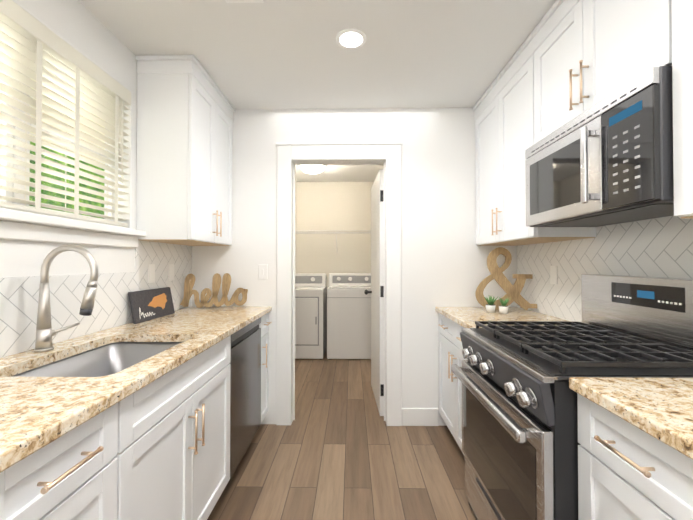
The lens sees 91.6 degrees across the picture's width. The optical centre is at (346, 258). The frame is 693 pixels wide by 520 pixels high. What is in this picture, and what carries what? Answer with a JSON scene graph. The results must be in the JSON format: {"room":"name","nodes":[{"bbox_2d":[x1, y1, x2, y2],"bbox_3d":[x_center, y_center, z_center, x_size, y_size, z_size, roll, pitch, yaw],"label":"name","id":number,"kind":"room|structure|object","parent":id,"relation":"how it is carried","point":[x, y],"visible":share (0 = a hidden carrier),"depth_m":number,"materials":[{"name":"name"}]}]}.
{"room":"kitchen","nodes":[
{"label":"kitchen","id":0,"kind":"room"},
{"bbox_2d":[0,0,191,357],"bbox_3d":[-1.330,0.026,0.093,0.156,2.460,5.339,0,-1,1],"label":"wall","id":1,"kind":"structure","parent":0,"point":[19,297],"depth_m":1.57,"materials":[{"name":"tile"}]},
{"bbox_2d":[30,79,104,163],"bbox_3d":[-2.041,-1.089,1.448,1.290,0.120,9.000,0,-1,1],"label":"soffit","id":2,"kind":"structure","parent":1,"relation":"attached to","point":[50,141],"depth_m":2.68,"materials":[{"name":"beige"}]},
{"bbox_2d":[0,0,145,247],"bbox_3d":[-1.281,-0.520,1.352,0.211,0.900,1.245,0,-1,1],"label":"window","id":3,"kind":"structure","parent":1,"relation":"in","point":[21,225],"depth_m":1.46,"materials":[{"name":"paint"}]},
{"bbox_2d":[0,0,130,226],"bbox_3d":[-1.264,-0.571,1.352,0.062,0.771,1.132,0,-1,1],"label":"window blind slats","id":4,"kind":"object","parent":3,"relation":"attached to","point":[39,52],"visible":1,"depth_m":1.46,"materials":[{"name":"white wood"}]},
{"bbox_2d":[148,264,154,282],"bbox_3d":[-1.216,0.091,2.101,0.007,0.115,0.070,0,-1,1],"label":"electrical outlet plate","id":5,"kind":"object","parent":1,"relation":"attached to","point":[151,273],"depth_m":2.09,"materials":[{"name":"white plastic"}]},
{"bbox_2d":[168,264,173,280],"bbox_3d":[-1.212,0.094,2.331,0.007,0.115,0.070,0,-1,1],"label":"electrical outlet plate","id":6,"kind":"object","parent":1,"relation":"attached to","point":[170,266],"depth_m":2.32,"materials":[{"name":"white plastic"}]},
{"bbox_2d":[136,55,234,245],"bbox_3d":[-1.041,-0.640,2.294,0.357,1.071,0.699,0,-1,1],"label":"upper cabinet","id":7,"kind":"object","parent":1,"relation":"attached to","point":[185,109],"visible":1,"depth_m":1.97,"materials":[{"name":"white paint"}]},
{"bbox_2d":[78,0,555,181],"bbox_3d":[0.032,-1.240,1.317,3.139,0.100,8.000,0,-1,1],"label":"ceiling","id":8,"kind":"structure","parent":0,"point":[279,54],"depth_m":1.88,"materials":[{"name":"paint"}]},
{"bbox_2d":[225,0,263,2],"bbox_3d":[-0.469,-1.185,1.399,0.175,0.008,0.310,0,-1,1],"label":"ceiling vent","id":9,"kind":"object","parent":8,"relation":"in","point":[244,1],"visible":1,"depth_m":1.54,"materials":[{"name":"paint"}]},
{"bbox_2d":[298,165,325,173],"bbox_3d":[-0.418,-1.128,4.133,0.340,0.155,0.340,0,-1,1],"label":"ceiling light","id":10,"kind":"object","parent":8,"relation":"attached to","point":[312,169],"visible":0.67,"depth_m":4.06,"materials":[{"name":"glass"}]},
{"bbox_2d":[336,29,365,48],"bbox_3d":[0.025,-1.181,1.816,0.164,0.006,0.164,0,-1,1],"label":"recessed light","id":11,"kind":"object","parent":8,"relation":"in","point":[350,38],"visible":1,"depth_m":1.80,"materials":[{"name":"paint"}]},
{"bbox_2d":[295,182,373,287],"bbox_3d":[0.106,0.083,5.061,2.809,2.460,0.120,0,-1,1],"label":"wall","id":12,"kind":"structure","parent":0,"point":[332,205],"depth_m":5.01,"materials":[{"name":"beige paint"}]},
{"bbox_2d":[295,230,370,244],"bbox_3d":[-0.272,-0.240,4.847,1.816,0.308,0.322,0,-1,1],"label":"wire shelf","id":13,"kind":"object","parent":12,"relation":"attached to","point":[323,232],"visible":0.62,"depth_m":4.69,"materials":[{"name":"white metal"}]},
{"bbox_2d":[207,348,475,519],"bbox_3d":[0.032,1.319,1.287,3.139,0.100,8.000,0,-1,1],"label":"floor","id":14,"kind":"structure","parent":0,"point":[338,448],"depth_m":2.10,"materials":[{"name":"brown wood"}]},
{"bbox_2d":[0,390,139,519],"bbox_3d":[-0.940,0.825,0.752,0.609,0.876,0.491,0,-1,1],"label":"base cabinet","id":15,"kind":"object","parent":14,"relation":"on","point":[91,471],"depth_m":0.82,"materials":[{"name":"white paint"}]},
{"bbox_2d":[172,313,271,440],"bbox_3d":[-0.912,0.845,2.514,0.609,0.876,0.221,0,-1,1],"label":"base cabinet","id":16,"kind":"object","parent":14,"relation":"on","point":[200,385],"depth_m":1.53,"materials":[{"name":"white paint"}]},
{"bbox_2d":[0,306,271,472],"bbox_3d":[-0.937,0.358,0.124,0.633,0.035,5.011,0,-1,1],"label":"countertop","id":17,"kind":"structure","parent":16,"relation":"on","point":[37,413],"depth_m":1.00,"materials":[{"name":"stone"}]},
{"bbox_2d":[34,245,97,351],"bbox_3d":[-1.080,0.150,1.352,0.237,0.409,0.156,0,-1,1],"label":"faucet","id":18,"kind":"object","parent":17,"relation":"on","point":[45,332],"visible":1,"depth_m":1.29,"materials":[{"name":"silver metal"}]},
{"bbox_2d":[10,342,181,376],"bbox_3d":[-0.903,0.498,1.296,0.444,0.214,0.634,0,-1,1],"label":"sink basin","id":19,"kind":"object","parent":17,"relation":"in","point":[109,359],"visible":0.06,"depth_m":1.52,"materials":[{"name":"metal"}]},
{"bbox_2d":[128,287,174,323],"bbox_3d":[-1.182,0.275,2.064,0.055,0.175,0.401,0,-1,1],"label":"plaque","id":20,"kind":"object","parent":17,"relation":"on","point":[149,304],"visible":1,"depth_m":2.02,"materials":[{"name":"black wood"}]},
{"bbox_2d":[180,273,247,307],"bbox_3d":[-0.979,0.233,2.514,0.471,0.252,0.018,0,-1,-24],"label":"sign","id":21,"kind":"object","parent":17,"relation":"on","point":[189,281],"visible":1,"depth_m":2.50,"materials":[{"name":"brown wood"}]},
{"bbox_2d":[229,317,260,477],"bbox_3d":[-0.912,0.842,2.103,0.602,0.874,0.594,0,-1,1],"label":"dishwasher","id":22,"kind":"object","parent":14,"relation":"on","point":[245,398],"visible":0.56,"depth_m":2.03,"materials":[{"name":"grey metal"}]},
{"bbox_2d":[295,273,326,359],"bbox_3d":[-0.640,0.757,4.654,0.690,1.102,0.631,0,-1,1],"label":"dryer","id":23,"kind":"object","parent":14,"relation":"on","point":[310,315],"visible":0.52,"depth_m":4.35,"materials":[{"name":"white metal"}]},
{"bbox_2d":[327,273,370,359],"bbox_3d":[0.095,0.755,4.650,0.690,1.107,0.616,0,-1,1],"label":"washer","id":24,"kind":"object","parent":14,"relation":"on","point":[348,318],"visible":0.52,"depth_m":4.34,"materials":[{"name":"white metal"}]},
{"bbox_2d":[439,313,467,455],"bbox_3d":[1.008,0.841,2.174,0.609,0.876,0.839,0,-1,1],"label":"base cabinet","id":25,"kind":"object","parent":14,"relation":"on","point":[450,344],"depth_m":2.29,"materials":[{"name":"white paint"}]},
{"bbox_2d":[435,307,567,327],"bbox_3d":[0.996,0.382,2.180,0.633,0.035,0.838,0,-1,1],"label":"countertop","id":26,"kind":"structure","parent":25,"relation":"on","point":[466,317],"depth_m":2.17,"materials":[{"name":"stone"}]},
{"bbox_2d":[485,297,497,312],"bbox_3d":[0.984,0.306,2.301,0.087,0.119,0.077,0,-1,1],"label":"succulent","id":27,"kind":"object","parent":26,"relation":"on","point":[490,306],"visible":1,"depth_m":2.28,"materials":[{"name":"white ceramic"}]},
{"bbox_2d":[499,297,509,313],"bbox_3d":[1.057,0.310,2.263,0.071,0.110,0.074,0,-1,1],"label":"succulent","id":28,"kind":"object","parent":26,"relation":"on","point":[503,308],"visible":1,"depth_m":2.24,"materials":[{"name":"white ceramic"}]},
{"bbox_2d":[475,247,536,309],"bbox_3d":[1.113,0.139,2.365,0.389,0.441,0.053,0,-1,16],"label":"sign","id":29,"kind":"object","parent":26,"relation":"on","point":[513,292],"visible":0.98,"depth_m":2.35,"materials":[{"name":"brown wood"}]},
{"bbox_2d":[451,274,692,519],"bbox_3d":[0.912,0.673,1.378,0.761,1.195,0.756,0,-1,1],"label":"range","id":30,"kind":"object","parent":14,"relation":"on","point":[520,443],"visible":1,"depth_m":1.25,"materials":[{"name":"black metal"}]},
{"bbox_2d":[577,393,692,519],"bbox_3d":[0.985,0.825,0.763,0.609,0.876,0.463,0,-1,1],"label":"base cabinet","id":31,"kind":"object","parent":14,"relation":"on","point":[627,470],"depth_m":0.83,"materials":[{"name":"white paint"}]},
{"bbox_2d":[569,377,692,458],"bbox_3d":[0.950,0.349,-0.706,0.633,0.035,3.411,0,-1,1],"label":"countertop","id":32,"kind":"structure","parent":31,"relation":"on","point":[661,409],"depth_m":0.83,"materials":[{"name":"stone"}]},
{"bbox_2d":[192,108,516,425],"bbox_3d":[0.053,0.056,2.681,2.539,2.460,0.120,0,-1,1],"label":"wall","id":33,"kind":"structure","parent":0,"point":[444,256],"depth_m":2.62,"materials":[{"name":"white paint"}]},
{"bbox_2d":[258,265,266,278],"bbox_3d":[-0.652,0.102,2.627,0.070,0.115,0.008,0,-1,1],"label":"light switch","id":34,"kind":"object","parent":33,"relation":"attached to","point":[262,271],"visible":1,"depth_m":2.62,"materials":[{"name":"white plastic"}]},
{"bbox_2d":[276,142,401,425],"bbox_3d":[-0.059,0.191,2.671,0.981,2.188,0.148,0,-1,1],"label":"door frame","id":35,"kind":"structure","parent":33,"relation":"attached to","point":[386,155],"depth_m":2.61,"materials":[{"name":"paint"}]},
{"bbox_2d":[364,169,383,415],"bbox_3d":[0.266,0.276,3.095,0.183,2.012,0.719,0,-1,1],"label":"door leaf","id":36,"kind":"structure","parent":33,"relation":"in","point":[377,299],"depth_m":2.89,"materials":[{"name":"paint"}]},
{"bbox_2d":[402,408,438,425],"bbox_3d":[0.565,1.217,2.591,0.283,0.135,0.014,0,-1,1],"label":"baseboard","id":37,"kind":"structure","parent":33,"relation":"attached to","point":[420,416],"depth_m":2.58,"materials":[{"name":"paint"}]},
{"bbox_3d":[1.356,0.025,0.050,0.150,2.460,5.339,0,-1,1],"label":"wall","id":38,"kind":"structure","parent":0,"visible":0},
{"bbox_2d":[537,0,668,141],"bbox_3d":[1.139,-0.875,1.392,0.321,0.579,0.758,0,-1,1],"label":"upper cabinet","id":39,"kind":"object","parent":38,"relation":"attached to","point":[570,60],"depth_m":1.34,"materials":[{"name":"white paint"}]},
{"bbox_2d":[525,66,673,226],"bbox_3d":[1.090,-0.373,1.387,0.411,0.411,0.754,0,-1,1],"label":"microwave","id":40,"kind":"object","parent":39,"relation":"attached to","point":[607,160],"visible":1,"depth_m":1.21,"materials":[{"name":"grey metal"}]},
{"bbox_2d":[517,216,692,321],"bbox_3d":[1.279,0.077,0.095,0.006,0.525,5.008,0,-1,1],"label":"wall","id":41,"kind":"structure","parent":38,"relation":"attached to","point":[659,247],"depth_m":1.71,"materials":[{"name":"tile"}]},
{"bbox_2d":[473,32,595,245],"bbox_3d":[1.151,-0.633,2.158,0.321,1.046,0.900,0,-1,1],"label":"upper cabinet","id":42,"kind":"object","parent":41,"relation":"attached to","point":[505,118],"depth_m":2.08,"materials":[{"name":"white paint"}]},
{"bbox_2d":[550,266,556,283],"bbox_3d":[1.304,0.102,2.121,0.007,0.115,0.070,0,-1,1],"label":"electrical outlet plate","id":43,"kind":"object","parent":41,"relation":"attached to","point":[553,274],"visible":1,"depth_m":2.12,"materials":[{"name":"white plastic"}]},
{"bbox_2d":[669,0,692,218],"bbox_3d":[1.127,-0.651,0.615,0.321,1.046,0.910,0,-1,1],"label":"upper cabinet","id":44,"kind":"object","parent":41,"relation":"attached to","point":[680,11],"depth_m":0.97,"materials":[{"name":"white paint"}]},
{"label":"outside","id":45,"kind":"structure","parent":0,"visible":0},
{"bbox_2d":[29,141,104,218],"bbox_3d":[-8.185,-1.228,1.548,0.100,11.000,21.000,0,-1,1],"label":"trees","id":46,"kind":"object","parent":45,"point":[50,193],"depth_m":9.57,"materials":[{"name":"green plant"}]}
]}

